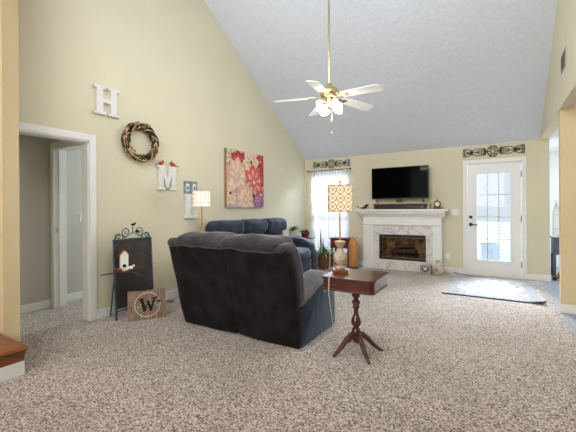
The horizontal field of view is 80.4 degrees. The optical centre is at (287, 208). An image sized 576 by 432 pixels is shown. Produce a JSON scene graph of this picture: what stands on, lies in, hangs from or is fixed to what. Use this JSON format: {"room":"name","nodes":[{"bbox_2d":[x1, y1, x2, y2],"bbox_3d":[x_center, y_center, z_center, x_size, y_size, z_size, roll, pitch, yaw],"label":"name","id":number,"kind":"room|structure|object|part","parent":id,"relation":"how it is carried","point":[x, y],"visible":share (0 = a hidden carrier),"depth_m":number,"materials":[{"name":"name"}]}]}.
{"room":"living room","nodes":[
{"label":"living room","id":0,"kind":"room"},
{"bbox_2d":[0,0,19,341],"bbox_3d":[-3.264,-0.668,3.479,2.010,3.902,0.120,0,0,31],"label":"wall","id":1,"kind":"structure","parent":0,"point":[9,57],"depth_m":2.95,"materials":[{"name":"beige paint"}]},
{"bbox_2d":[19,134,81,306],"bbox_3d":[-2.395,0.063,4.942,1.100,2.430,3.260,0,0,31],"label":"wall","id":2,"kind":"structure","parent":0,"point":[34,152],"depth_m":4.34,"materials":[{"name":"paint"}]},
{"bbox_2d":[20,291,81,313],"bbox_3d":[-2.732,1.228,5.094,0.116,0.105,3.160,0,0,31],"label":"baseboard","id":3,"kind":"structure","parent":2,"relation":"attached to","point":[31,307],"depth_m":4.33,"materials":[{"name":"paint"}]},
{"bbox_2d":[50,141,80,307],"bbox_3d":[-2.674,0.215,4.259,0.855,2.130,0.158,0,0,31],"label":"trim","id":4,"kind":"structure","parent":2,"relation":"attached to","point":[58,191],"depth_m":4.42,"materials":[{"name":"paint"}]},
{"bbox_2d":[18,0,304,309],"bbox_3d":[-1.188,-1.061,5.760,0.120,4.665,5.920,0,0,31],"label":"wall","id":5,"kind":"structure","parent":0,"point":[175,70],"depth_m":4.62,"materials":[{"name":"paint"}]},
{"bbox_2d":[19,122,96,320],"bbox_3d":[-2.514,0.219,3.568,0.148,2.120,0.938,0,0,31],"label":"trim","id":6,"kind":"structure","parent":5,"relation":"attached to","point":[88,142],"depth_m":3.88,"materials":[{"name":"paint"}]},
{"bbox_2d":[92,83,119,118],"bbox_3d":[-2.149,-1.266,4.029,0.044,0.335,0.315,0,0,31],"label":"decorative letter","id":7,"kind":"object","parent":5,"relation":"attached to","point":[99,100],"depth_m":4.00,"materials":[{"name":"white wood"}]},
{"bbox_2d":[97,289,178,318],"bbox_3d":[-0.890,1.217,6.092,0.017,0.105,5.055,0,0,31],"label":"baseboard","id":8,"kind":"structure","parent":5,"relation":"attached to","point":[104,312],"depth_m":4.10,"materials":[{"name":"paint"}]},
{"bbox_2d":[121,121,158,162],"bbox_3d":[-1.883,-0.854,4.381,0.110,0.520,0.523,0,0,31],"label":"wreath","id":9,"kind":"object","parent":5,"relation":"attached to","point":[126,135],"visible":1,"depth_m":4.33,"materials":[{"name":"brown wicker"}]},
{"bbox_2d":[156,165,177,189],"bbox_3d":[-1.693,-0.428,4.767,0.044,0.335,0.335,0,0,31],"label":"decorative letter","id":10,"kind":"object","parent":5,"relation":"attached to","point":[165,179],"depth_m":4.74,"materials":[{"name":"white wood"}]},
{"bbox_2d":[183,194,197,217],"bbox_3d":[-1.468,-0.037,5.132,0.044,0.360,0.250,0,0,31],"label":"decorative letter","id":11,"kind":"object","parent":5,"relation":"attached to","point":[188,205],"depth_m":5.07,"materials":[{"name":"white wood"}]},
{"bbox_2d":[184,181,196,193],"bbox_3d":[-1.468,-0.317,5.146,0.032,0.190,0.255,0,0,31],"label":"wall plaque","id":12,"kind":"object","parent":5,"relation":"attached to","point":[188,189],"visible":0.91,"depth_m":5.12,"materials":[{"name":"blue paint"}]},
{"bbox_3d":[-1.509,-0.317,5.091,0.019,0.190,0.120,0,0,31],"label":"panel","id":13,"kind":"part","parent":12,"relation":"part of","materials":[{"name":"blue paint"}]},
{"bbox_3d":[-1.438,-0.317,5.207,0.019,0.190,0.120,0,0,31],"label":"panel","id":14,"kind":"part","parent":12,"relation":"part of","materials":[{"name":"blue paint"}]},
{"bbox_2d":[224,148,263,206],"bbox_3d":[-0.778,-0.529,6.254,0.057,1.015,1.083,0,0,31],"label":"canvas painting","id":15,"kind":"object","parent":5,"relation":"attached to","point":[243,171],"visible":1,"depth_m":6.16,"materials":[{"name":"fabric"}]},
{"bbox_2d":[226,148,234,165],"bbox_3d":[-0.959,-0.856,5.928,0.002,0.350,0.326,0,0,31],"label":"flower","id":16,"kind":"object","parent":15,"relation":"on","point":[230,153],"depth_m":5.87,"materials":[{"name":"green paint"}]},
{"bbox_2d":[227,181,236,204],"bbox_3d":[-0.963,-0.270,5.911,0.008,0.408,0.290,0,0,31],"label":"flower","id":17,"kind":"object","parent":15,"relation":"on","point":[231,185],"depth_m":5.90,"materials":[{"name":"beige paint"}]},
{"bbox_2d":[227,157,246,192],"bbox_3d":[-0.888,-0.577,6.037,0.007,0.699,0.584,0,0,31],"label":"flower","id":18,"kind":"object","parent":15,"relation":"on","point":[236,166],"depth_m":6.01,"materials":[{"name":"paint"}]},
{"bbox_2d":[229,150,245,170],"bbox_3d":[-0.876,-0.770,6.061,0.005,0.524,0.547,0,0,31],"label":"flower","id":19,"kind":"object","parent":15,"relation":"on","point":[237,159],"depth_m":6.02,"materials":[{"name":"red paint"}]},
{"bbox_2d":[235,182,254,206],"bbox_3d":[-0.778,-0.253,6.211,0.011,0.456,0.610,0,0,31],"label":"flower","id":20,"kind":"object","parent":15,"relation":"on","point":[244,191],"depth_m":6.20,"materials":[{"name":"paint"}]},
{"bbox_2d":[243,152,258,170],"bbox_3d":[-0.690,-0.823,6.365,0.006,0.420,0.498,0,0,31],"label":"flower","id":21,"kind":"object","parent":15,"relation":"on","point":[250,161],"depth_m":6.35,"materials":[{"name":"beige paint"}]},
{"bbox_2d":[245,164,262,198],"bbox_3d":[-0.645,-0.492,6.432,0.010,0.699,0.608,0,0,31],"label":"flower","id":22,"kind":"object","parent":15,"relation":"on","point":[253,172],"depth_m":6.43,"materials":[{"name":"red paint"}]},
{"bbox_2d":[253,194,261,206],"bbox_3d":[-0.583,-0.158,6.529,0.012,0.264,0.288,0,0,31],"label":"flower","id":23,"kind":"object","parent":15,"relation":"on","point":[257,198],"depth_m":6.52,"materials":[{"name":"paint"}]},
{"bbox_2d":[256,155,262,168],"bbox_3d":[-0.550,-0.885,6.597,0.005,0.297,0.249,0,0,31],"label":"flower","id":24,"kind":"object","parent":15,"relation":"on","point":[259,158],"depth_m":6.59,"materials":[{"name":"red paint"}]},
{"bbox_2d":[257,165,263,186],"bbox_3d":[-0.585,-0.622,6.536,0.006,0.472,0.392,0,0,31],"label":"flower","id":25,"kind":"object","parent":15,"relation":"on","point":[260,172],"depth_m":6.61,"materials":[{"name":"red paint"}]},
{"bbox_2d":[259,187,263,206],"bbox_3d":[-0.583,-0.286,6.538,0.003,0.519,0.387,0,0,31],"label":"flower","id":26,"kind":"object","parent":15,"relation":"on","point":[261,189],"depth_m":6.63,"materials":[{"name":"paint"}]},
{"bbox_2d":[0,263,575,431],"bbox_3d":[1.405,1.306,3.248,10.200,0.100,11.400,0,0,31],"label":"floor","id":27,"kind":"structure","parent":0,"point":[446,362],"depth_m":2.63,"materials":[{"name":"carpet"}]},
{"bbox_2d":[0,334,27,382],"bbox_3d":[-3.192,1.173,2.235,1.650,0.220,1.900,0,0,31],"label":"stair step","id":28,"kind":"structure","parent":27,"relation":"on","point":[12,352],"depth_m":2.57,"materials":[{"name":"brown wood"}]},
{"bbox_3d":[-2.527,1.227,1.823,0.014,0.105,1.890,0,0,31],"label":"skirting","id":29,"kind":"part","parent":28,"relation":"part of","materials":[{"name":"paint"}]},
{"bbox_3d":[-2.532,1.134,1.825,0.064,0.080,1.890,0,0,31],"label":"cove moulding","id":30,"kind":"part","parent":28,"relation":"part of","materials":[{"name":"brown wood"}]},
{"bbox_2d":[110,222,153,320],"bbox_3d":[-1.895,0.720,4.124,0.255,1.107,0.514,0,0,31],"label":"easel","id":31,"kind":"object","parent":27,"relation":"on","point":[140,248],"visible":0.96,"depth_m":4.07,"materials":[{"name":"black metal"}]},
{"bbox_2d":[100,248,147,278],"bbox_3d":[-1.867,0.638,3.892,0.492,0.368,0.120,0,0,-34],"label":"birdhouse","id":32,"kind":"object","parent":31,"relation":"attached to","point":[123,254],"visible":1,"depth_m":3.87,"materials":[{"name":"white wood"}]},
{"bbox_2d":[127,288,165,321],"bbox_3d":[-1.634,1.110,3.941,0.403,0.330,0.070,0,0,-26],"label":"monogram sign","id":33,"kind":"object","parent":27,"relation":"on","point":[149,304],"visible":1,"depth_m":3.93,"materials":[{"name":"brown wood"}]},
{"bbox_2d":[167,232,334,348],"bbox_3d":[-0.391,0.756,3.656,1.523,1.048,1.080,0,0,31],"label":"loveseat","id":34,"kind":"object","parent":27,"relation":"on","point":[255,286],"visible":1,"depth_m":3.22,"materials":[{"name":"grey fabric"}]},
{"bbox_3d":[-0.867,0.807,3.559,0.809,0.948,0.339,0,0,31],"label":"panel","id":35,"kind":"part","parent":34,"relation":"part of","materials":[{"name":"fabric"}]},
{"bbox_2d":[175,232,234,249],"bbox_3d":[-0.828,0.317,3.488,0.667,0.164,0.337,0,0,31],"label":"cushion","id":36,"kind":"object","parent":34,"relation":"on","point":[190,240],"depth_m":3.37,"materials":[{"name":"fabric"}]},
{"bbox_2d":[219,234,292,253],"bbox_3d":[-0.304,0.315,3.167,0.683,0.164,0.338,0,0,31],"label":"cushion","id":37,"kind":"object","parent":34,"relation":"on","point":[228,243],"depth_m":3.05,"materials":[{"name":"fabric"}]},
{"bbox_3d":[-0.234,0.805,3.172,0.748,0.947,0.337,0,0,31],"label":"panel","id":38,"kind":"part","parent":34,"relation":"part of","materials":[{"name":"fabric"}]},
{"bbox_3d":[0.215,1.009,3.437,0.225,0.528,0.794,0,0,31],"label":"arm","id":39,"kind":"part","parent":34,"relation":"part of","materials":[{"name":"fabric"}]},
{"bbox_2d":[205,217,317,273],"bbox_3d":[-0.441,0.709,5.852,0.932,1.076,2.526,0,0,31],"label":"sofa","id":40,"kind":"object","parent":27,"relation":"on","point":[306,248],"visible":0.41,"depth_m":6.17,"materials":[{"name":"blue fabric"}]},
{"bbox_2d":[205,220,243,233],"bbox_3d":[-0.992,0.316,5.434,0.345,0.283,0.707,0,0,31],"label":"cushion","id":41,"kind":"object","parent":40,"relation":"on","point":[234,226],"depth_m":5.24,"materials":[{"name":"fabric"}]},
{"bbox_2d":[240,218,267,233],"bbox_3d":[-0.645,0.315,5.994,0.351,0.283,0.744,0,0,31],"label":"cushion","id":42,"kind":"object","parent":40,"relation":"on","point":[250,226],"depth_m":5.85,"materials":[{"name":"fabric"}]},
{"bbox_2d":[264,230,282,234],"bbox_3d":[-0.322,0.670,6.582,0.368,0.684,0.726,0,0,31],"label":"cushion","id":43,"kind":"object","parent":40,"relation":"on","point":[268,232],"depth_m":6.43,"materials":[{"name":"fabric"}]},
{"bbox_2d":[263,217,286,231],"bbox_3d":[-0.299,0.314,6.567,0.353,0.281,0.703,0,0,31],"label":"cushion","id":44,"kind":"object","parent":40,"relation":"on","point":[275,224],"depth_m":6.41,"materials":[{"name":"fabric"}]},
{"bbox_2d":[296,247,310,259],"bbox_3d":[0.019,0.867,6.373,0.682,0.286,0.714,0,0,31],"label":"seat cushion","id":45,"kind":"object","parent":40,"relation":"on","point":[305,252],"depth_m":6.30,"materials":[{"name":"fabric"}]},
{"bbox_3d":[0.160,0.939,6.807,0.889,0.609,0.220,0,0,31],"label":"arm","id":46,"kind":"part","parent":40,"relation":"part of","materials":[{"name":"fabric"}]},
{"bbox_2d":[296,236,315,238],"bbox_3d":[0.282,0.931,7.283,0.630,0.658,0.630,0,0,31],"label":"table","id":47,"kind":"object","parent":27,"relation":"on","point":[309,237],"visible":0.21,"depth_m":7.10,"materials":[{"name":"white plastic"}]},
{"bbox_2d":[287,226,296,236],"bbox_3d":[0.117,0.487,7.367,0.372,0.232,0.286,0,0,-8],"label":"potted plant","id":48,"kind":"object","parent":47,"relation":"on","point":[292,232],"visible":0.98,"depth_m":7.29,"materials":[{"name":"green plant"}]},
{"bbox_3d":[0.110,0.541,7.351,0.190,0.125,0.188,0,0,31],"label":"pot","id":49,"kind":"part","parent":48,"relation":"part of","materials":[{"name":"white ceramic"}]},
{"bbox_2d":[299,229,310,236],"bbox_3d":[0.348,0.515,7.190,0.282,0.174,0.322,0,0,5],"label":"potted plant","id":50,"kind":"object","parent":47,"relation":"on","point":[305,233],"visible":0.98,"depth_m":7.12,"materials":[{"name":"green plant"}]},
{"bbox_3d":[0.366,0.532,7.195,0.176,0.140,0.174,0,0,31],"label":"pot","id":51,"kind":"part","parent":50,"relation":"part of","materials":[{"name":"red ceramic"}]},
{"bbox_2d":[317,252,329,268],"bbox_3d":[0.732,1.072,7.079,0.276,0.315,0.276,0,0,31],"label":"basket","id":52,"kind":"object","parent":27,"relation":"on","point":[323,262],"depth_m":6.97,"materials":[{"name":"wicker"}]},
{"bbox_2d":[316,232,334,269],"bbox_3d":[0.708,0.831,7.098,0.702,0.861,0.682,0,0,31],"label":"plant","id":53,"kind":"object","parent":27,"relation":"on","point":[323,255],"visible":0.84,"depth_m":6.98,"materials":[{"name":"green plant"}]},
{"bbox_2d":[330,237,351,267],"bbox_3d":[1.176,0.942,7.405,0.460,0.630,0.300,0,0,31],"label":"side table","id":54,"kind":"object","parent":27,"relation":"on","point":[332,239],"visible":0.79,"depth_m":7.33,"materials":[{"name":"red wood"}]},
{"bbox_3d":[0.958,1.054,7.410,0.040,0.410,0.040,0,0,31],"label":"leg","id":55,"kind":"part","parent":54,"relation":"part of","materials":[{"name":"red wood"}]},
{"bbox_3d":[1.104,0.750,7.288,0.320,0.135,0.006,0,0,31],"label":"drawer","id":56,"kind":"part","parent":54,"relation":"part of","materials":[{"name":"red wood"}]},
{"bbox_3d":[1.282,1.052,7.212,0.040,0.410,0.040,0,0,31],"label":"leg","id":57,"kind":"part","parent":54,"relation":"part of","materials":[{"name":"red wood"}]},
{"bbox_2d":[348,237,357,268],"bbox_3d":[1.355,0.921,7.074,0.204,0.670,0.202,0,0,31],"label":"canister","id":58,"kind":"object","parent":27,"relation":"on","point":[353,246],"visible":0.99,"depth_m":7.00,"materials":[{"name":"brown wood"}]},
{"bbox_2d":[322,268,388,364],"bbox_3d":[0.594,0.914,2.968,0.470,0.690,0.470,0,0,31],"label":"pedestal table","id":59,"kind":"object","parent":27,"relation":"on","point":[357,282],"visible":0.97,"depth_m":2.87,"materials":[{"name":"brown wood"}]},
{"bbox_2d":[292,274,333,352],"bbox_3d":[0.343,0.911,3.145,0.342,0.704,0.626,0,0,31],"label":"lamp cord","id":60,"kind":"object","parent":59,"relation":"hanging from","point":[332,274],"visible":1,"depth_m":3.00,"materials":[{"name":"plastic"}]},
{"bbox_2d":[327,181,352,273],"bbox_3d":[0.465,0.160,3.053,0.215,0.820,0.215,0,0,5],"label":"table lamp","id":61,"kind":"object","parent":59,"relation":"on","point":[339,196],"visible":1,"depth_m":2.96,"materials":[{"name":"brown wood"}]},
{"bbox_3d":[0.464,-0.090,3.053,0.206,0.230,0.206,0,0,5],"label":"lamp shade","id":62,"kind":"part","parent":61,"relation":"part of","materials":[{"name":"beige fabric"}]},
{"bbox_3d":[0.477,1.163,2.922,0.223,0.192,0.052,0,0,-22],"label":"leg","id":63,"kind":"part","parent":59,"relation":"part of","materials":[{"name":"brown wood"}]},
{"bbox_3d":[0.627,1.162,2.845,0.052,0.193,0.223,0,0,-15],"label":"leg","id":64,"kind":"part","parent":59,"relation":"part of","materials":[{"name":"brown wood"}]},
{"bbox_3d":[0.722,1.161,2.983,0.223,0.193,0.052,0,0,-6],"label":"leg","id":65,"kind":"part","parent":59,"relation":"part of","materials":[{"name":"brown wood"}]},
{"bbox_2d":[355,209,449,272],"bbox_3d":[2.366,0.630,7.078,1.815,1.240,0.655,0,0,31],"label":"fireplace","id":66,"kind":"object","parent":27,"relation":"on","point":[383,229],"depth_m":6.95,"materials":[{"name":"white stone"}]},
{"bbox_2d":[357,204,368,208],"bbox_3d":[1.599,-0.042,7.256,0.265,0.113,0.076,0,0,20],"label":"bird figurine","id":67,"kind":"object","parent":66,"relation":"on","point":[366,205],"visible":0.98,"depth_m":7.23,"materials":[{"name":"ceramic"}]},
{"bbox_2d":[375,205,426,208],"bbox_3d":[2.262,-0.032,6.880,1.000,0.078,0.088,0,0,31],"label":"soundbar","id":68,"kind":"object","parent":66,"relation":"on","point":[376,206],"visible":0.98,"depth_m":6.83,"materials":[{"name":"black plastic"}]},
{"bbox_2d":[376,205,423,207],"bbox_3d":[2.242,-0.032,6.848,0.940,0.054,0.006,0,0,31],"label":"grille","id":69,"kind":"object","parent":68,"relation":"attached to","point":[377,206],"depth_m":6.84,"materials":[{"name":"black plastic"}]},
{"bbox_2d":[372,203,430,208],"bbox_3d":[2.295,-0.052,6.935,1.110,0.125,0.210,0,0,31],"label":"shelf","id":70,"kind":"object","parent":66,"relation":"on","point":[374,204],"visible":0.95,"depth_m":6.81,"materials":[{"name":"brown wood"}]},
{"bbox_2d":[372,165,428,202],"bbox_3d":[2.268,-0.482,6.942,1.130,0.734,0.146,0,0,31],"label":"television","id":71,"kind":"object","parent":70,"relation":"on","point":[406,182],"visible":0.98,"depth_m":6.90,"materials":[{"name":"black plastic"}]},
{"bbox_3d":[2.264,0.321,6.890,1.560,0.030,0.042,0,0,31],"label":"moulding","id":72,"kind":"part","parent":66,"relation":"part of","materials":[{"name":"white wood"}]},
{"bbox_3d":[2.240,0.114,6.852,1.660,0.115,0.090,0,0,31],"label":"crown","id":73,"kind":"part","parent":66,"relation":"part of","materials":[{"name":"white wood"}]},
{"bbox_2d":[390,248,414,253],"bbox_3d":[2.382,0.890,7.097,0.502,0.096,0.096,0,0,28],"label":"log","id":74,"kind":"object","parent":66,"relation":"in","point":[394,250],"visible":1,"depth_m":7.06,"materials":[{"name":"brown wood"}]},
{"bbox_2d":[395,244,413,247],"bbox_3d":[2.442,0.795,7.129,0.368,0.088,0.088,0,0,14],"label":"log","id":75,"kind":"object","parent":74,"relation":"on","point":[396,245],"visible":1,"depth_m":7.10,"materials":[{"name":"brown wood"}]},
{"bbox_2d":[355,209,449,210],"bbox_3d":[2.274,0.033,6.933,1.815,0.045,0.314,0,0,31],"label":"shelf","id":76,"kind":"object","parent":66,"relation":"attached to","point":[355,209],"depth_m":6.75,"materials":[{"name":"white wood"}]},
{"bbox_3d":[2.302,0.785,6.890,0.916,0.488,0.015,0,0,31],"label":"firebox frame","id":77,"kind":"part","parent":66,"relation":"part of","materials":[{"name":"black plastic"}]},
{"bbox_3d":[2.411,0.927,7.115,0.610,0.195,0.269,0,0,31],"label":"fire grate","id":78,"kind":"part","parent":66,"relation":"part of","materials":[{"name":"black metal"}]},
{"bbox_2d":[433,200,441,208],"bbox_3d":[2.848,-0.083,6.497,0.150,0.180,0.072,0,0,26],"label":"mantel clock","id":79,"kind":"object","parent":66,"relation":"on","point":[437,204],"visible":1,"depth_m":6.46,"materials":[{"name":"red wood"}]},
{"bbox_2d":[420,264,431,274],"bbox_3d":[2.626,1.164,6.486,0.200,0.170,0.098,0,0,38],"label":"box","id":80,"kind":"object","parent":27,"relation":"on","point":[424,269],"visible":1,"depth_m":6.45,"materials":[{"name":"grey wood"}]},
{"bbox_2d":[433,260,443,275],"bbox_3d":[2.815,1.113,6.393,0.175,0.270,0.175,0,0,-8],"label":"jug","id":81,"kind":"object","parent":27,"relation":"on","point":[437,268],"visible":1,"depth_m":6.34,"materials":[{"name":"ceramic"}]},
{"bbox_2d":[442,272,546,302],"bbox_3d":[3.210,1.212,5.379,1.243,0.065,1.596,0,0,31],"label":"area rug","id":82,"kind":"object","parent":27,"relation":"on","point":[459,284],"visible":1,"depth_m":5.25,"materials":[{"name":"grey fabric"}]},
{"bbox_2d":[550,236,558,275],"bbox_3d":[5.156,0.871,5.941,0.900,0.725,0.370,0,0,31],"label":"console table","id":83,"kind":"object","parent":27,"relation":"on","point":[554,240],"visible":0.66,"depth_m":6.02,"materials":[{"name":"grey wood"}]},
{"bbox_3d":[4.880,1.025,6.290,0.040,0.420,0.040,0,0,31],"label":"leg","id":84,"kind":"part","parent":83,"relation":"part of","materials":[{"name":"black wood"}]},
{"bbox_3d":[4.726,1.026,6.037,0.040,0.420,0.040,0,0,31],"label":"leg","id":85,"kind":"part","parent":83,"relation":"part of","materials":[{"name":"grey wood"}]},
{"bbox_2d":[553,200,558,236],"bbox_3d":[4.824,0.180,6.124,0.110,0.662,0.110,0,0,31],"label":"lantern","id":86,"kind":"object","parent":83,"relation":"on","point":[556,204],"visible":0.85,"depth_m":6.11,"materials":[{"name":"metal"}]},
{"bbox_2d":[551,273,558,280],"bbox_3d":[4.664,1.172,5.862,0.200,0.130,0.134,0,0,31],"label":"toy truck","id":87,"kind":"object","parent":27,"relation":"on","point":[554,278],"visible":0.49,"depth_m":5.84,"materials":[{"name":"plastic"}]},
{"bbox_3d":[-1.271,0.979,4.682,0.340,0.585,0.280,0,0,31],"label":"end table","id":88,"kind":"object","parent":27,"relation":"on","visible":0},
{"bbox_2d":[192,189,210,231],"bbox_3d":[-1.193,0.206,4.713,0.251,0.960,0.251,0,0,31],"label":"table lamp","id":89,"kind":"object","parent":88,"relation":"on","point":[201,198],"visible":0.96,"depth_m":4.62,"materials":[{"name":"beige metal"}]},
{"bbox_3d":[-1.193,0.201,4.713,0.026,0.890,0.026,0,0,31],"label":"stem","id":90,"kind":"part","parent":89,"relation":"part of","materials":[{"name":"brown wood"}]},
{"bbox_3d":[-1.195,-0.134,4.713,0.244,0.210,0.244,0,0,31],"label":"lamp shade","id":91,"kind":"part","parent":89,"relation":"part of","materials":[{"name":"white fabric"}]},
{"bbox_2d":[204,0,557,159],"bbox_3d":[-0.718,-2.287,3.470,6.381,2.420,9.590,0,0,31],"label":"ceiling","id":92,"kind":"structure","parent":0,"point":[450,73],"depth_m":5.49,"materials":[{"name":"white paint"}]},
{"bbox_2d":[274,0,382,133],"bbox_3d":[0.509,-2.152,4.134,1.316,2.483,1.312,0,0,31],"label":"ceiling fan","id":93,"kind":"object","parent":92,"relation":"hanging from","point":[329,93],"visible":1,"depth_m":4.13,"materials":[{"name":"gold metal"}]},
{"bbox_3d":[0.075,-1.341,4.213,0.509,0.065,0.155,0,0,4],"label":"blade","id":94,"kind":"part","parent":93,"relation":"part of","materials":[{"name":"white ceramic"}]},
{"bbox_3d":[0.412,-1.343,4.596,0.155,0.065,0.509,0,0,-14],"label":"blade","id":95,"kind":"part","parent":93,"relation":"part of","materials":[{"name":"white ceramic"}]},
{"bbox_3d":[0.335,-1.342,3.775,0.155,0.065,0.509,0,0,22],"label":"blade","id":96,"kind":"part","parent":93,"relation":"part of","materials":[{"name":"white ceramic"}]},
{"bbox_3d":[0.401,-1.247,4.130,0.120,0.129,0.117,0,0,31],"label":"lamp shade","id":97,"kind":"part","parent":93,"relation":"part of","materials":[{"name":"white glass"}]},
{"bbox_3d":[0.465,-1.247,4.280,0.117,0.129,0.120,0,0,31],"label":"lamp shade","id":98,"kind":"part","parent":93,"relation":"part of","materials":[{"name":"white glass"}]},
{"bbox_3d":[0.507,-1.394,4.173,0.230,0.280,0.230,0,0,31],"label":"motor","id":99,"kind":"part","parent":93,"relation":"part of","materials":[{"name":"gold metal"}]},
{"bbox_3d":[0.551,-1.248,4.066,0.117,0.129,0.120,0,0,31],"label":"lamp shade","id":100,"kind":"part","parent":93,"relation":"part of","materials":[{"name":"white glass"}]},
{"bbox_3d":[0.615,-1.248,4.216,0.120,0.129,0.117,0,0,31],"label":"lamp shade","id":101,"kind":"part","parent":93,"relation":"part of","materials":[{"name":"white glass"}]},
{"bbox_3d":[0.881,-1.345,4.394,0.509,0.065,0.155,0,0,-32],"label":"blade","id":102,"kind":"part","parent":93,"relation":"part of","materials":[{"name":"white wood"}]},
{"bbox_3d":[0.833,-1.345,3.886,0.509,0.065,0.155,0,0,40],"label":"blade","id":103,"kind":"part","parent":93,"relation":"part of","materials":[{"name":"white wood"}]},
{"bbox_2d":[305,139,549,274],"bbox_3d":[2.414,0.035,7.109,4.850,2.430,0.130,0,0,31],"label":"wall","id":104,"kind":"structure","parent":0,"point":[445,164],"depth_m":6.58,"materials":[{"name":"paint"}]},
{"bbox_2d":[307,168,350,171],"bbox_3d":[0.942,-0.886,7.873,1.119,0.040,0.095,0,0,31],"label":"curtain rod","id":105,"kind":"object","parent":104,"relation":"attached to","point":[346,168],"visible":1,"depth_m":7.85,"materials":[{"name":"metal"}]},
{"bbox_2d":[310,171,327,248],"bbox_3d":[0.733,0.177,7.972,0.472,2.105,0.051,0,0,31],"label":"sheer curtain","id":106,"kind":"object","parent":105,"relation":"hanging from","point":[320,206],"visible":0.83,"depth_m":7.98,"materials":[{"name":"white fabric"}]},
{"bbox_2d":[329,170,347,262],"bbox_3d":[1.143,0.175,7.721,0.472,2.105,0.051,0,0,31],"label":"sheer curtain","id":107,"kind":"object","parent":105,"relation":"hanging from","point":[330,170],"visible":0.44,"depth_m":7.74,"materials":[{"name":"white fabric"}]},
{"bbox_2d":[313,171,348,255],"bbox_3d":[0.999,0.113,7.938,0.970,1.910,0.130,0,0,31],"label":"window","id":108,"kind":"structure","parent":104,"relation":"in","point":[346,172],"depth_m":8.03,"materials":[{"name":"paint"}]},
{"bbox_2d":[313,159,349,168],"bbox_3d":[0.998,-1.032,7.880,0.936,0.220,0.026,0,0,31],"label":"scroll","id":109,"kind":"object","parent":104,"relation":"attached to","point":[335,162],"visible":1,"depth_m":7.86},
{"bbox_2d":[329,258,550,281],"bbox_3d":[2.482,1.197,7.061,4.728,0.105,0.148,0,0,31],"label":"baseboard","id":110,"kind":"structure","parent":104,"relation":"attached to","point":[538,277],"depth_m":5.93,"materials":[{"name":"paint"}]},
{"bbox_2d":[452,209,458,214],"bbox_3d":[3.213,0.070,6.536,0.116,0.116,0.013,0,0,31],"label":"light switch","id":111,"kind":"object","parent":104,"relation":"attached to","point":[454,211],"visible":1,"depth_m":6.54,"materials":[{"name":"white plastic"}]},
{"bbox_2d":[462,144,525,157],"bbox_3d":[3.733,-1.048,6.209,0.985,0.220,0.026,0,0,31],"label":"scroll","id":112,"kind":"object","parent":104,"relation":"attached to","point":[500,150],"visible":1,"depth_m":6.19},
{"bbox_2d":[468,162,521,276],"bbox_3d":[3.753,0.191,6.207,0.844,2.038,0.115,0,0,31],"label":"door","id":113,"kind":"structure","parent":104,"relation":"in","point":[513,267],"depth_m":6.19,"materials":[{"name":"white wood"}]},
{"bbox_3d":[3.748,0.150,6.223,0.610,1.685,0.022,0,0,31],"label":"glass frame","id":114,"kind":"part","parent":113,"relation":"part of","materials":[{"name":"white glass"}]},
{"bbox_2d":[463,156,526,279],"bbox_3d":[3.781,0.164,6.263,0.995,2.155,0.150,0,0,31],"label":"trim","id":115,"kind":"structure","parent":104,"relation":"attached to","point":[523,159],"depth_m":6.11,"materials":[{"name":"paint"}]},
{"bbox_2d":[549,152,558,266],"bbox_3d":[4.069,0.025,1.617,3.940,2.430,11.400,0,0,31],"label":"wall","id":116,"kind":"structure","parent":0,"point":[553,156],"depth_m":7.22,"materials":[{"name":"paint"}]},
{"bbox_2d":[540,0,575,138],"bbox_3d":[1.916,-2.295,1.786,0.130,2.235,9.460,0,0,31],"label":"wall","id":117,"kind":"structure","parent":0,"point":[561,88],"depth_m":3.96,"materials":[{"name":"paint"}]},
{"bbox_2d":[561,46,565,73],"bbox_3d":[3.052,-1.639,3.778,0.011,0.200,0.310,0,0,31],"label":"air vent","id":118,"kind":"object","parent":117,"relation":"in","point":[563,57],"visible":1,"depth_m":3.73,"materials":[{"name":"grey metal"}]},
{"bbox_2d":[549,105,575,151],"bbox_3d":[4.113,-1.240,1.585,3.819,0.100,11.400,0,0,31],"label":"ceiling","id":119,"kind":"structure","parent":0,"point":[554,139],"depth_m":6.06,"materials":[{"name":"paint"}]},
{"bbox_2d":[559,108,575,305],"bbox_3d":[4.976,0.020,3.101,3.939,2.430,0.120,0,0,31],"label":"wall","id":120,"kind":"structure","parent":0,"point":[567,117],"depth_m":4.04,"materials":[{"name":"beige paint"}]},
{"bbox_2d":[560,304,575,314],"bbox_3d":[4.898,1.183,3.072,3.854,0.105,0.016,0,0,31],"label":"baseboard","id":121,"kind":"structure","parent":120,"relation":"attached to","point":[568,309],"depth_m":4.03,"materials":[{"name":"paint"}]},
{"label":"outside","id":122,"kind":"structure","parent":0,"visible":0},
{"bbox_2d":[317,239,509,259],"bbox_3d":[2.851,1.447,10.796,7.600,0.100,6.610,0,0,31],"label":"ground","id":123,"kind":"structure","parent":122,"point":[318,242],"depth_m":12.30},
{"bbox_2d":[480,239,498,260],"bbox_3d":[4.586,1.052,7.749,0.380,0.670,0.440,0,0,31],"label":"storage bin","id":124,"kind":"object","parent":123,"relation":"on","point":[492,244],"visible":0.67,"depth_m":7.58,"materials":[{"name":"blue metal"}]},
{"bbox_3d":[4.584,0.742,7.749,0.380,0.050,0.440,0,0,31],"label":"lid","id":125,"kind":"part","parent":124,"relation":"part of","materials":[{"name":"white plastic"}]},
{"bbox_2d":[477,222,509,260],"bbox_3d":[4.662,0.812,9.412,3.140,1.150,0.120,0,0,31],"label":"fence","id":126,"kind":"object","parent":123,"relation":"on","point":[491,234],"visible":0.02,"depth_m":8.85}
]}

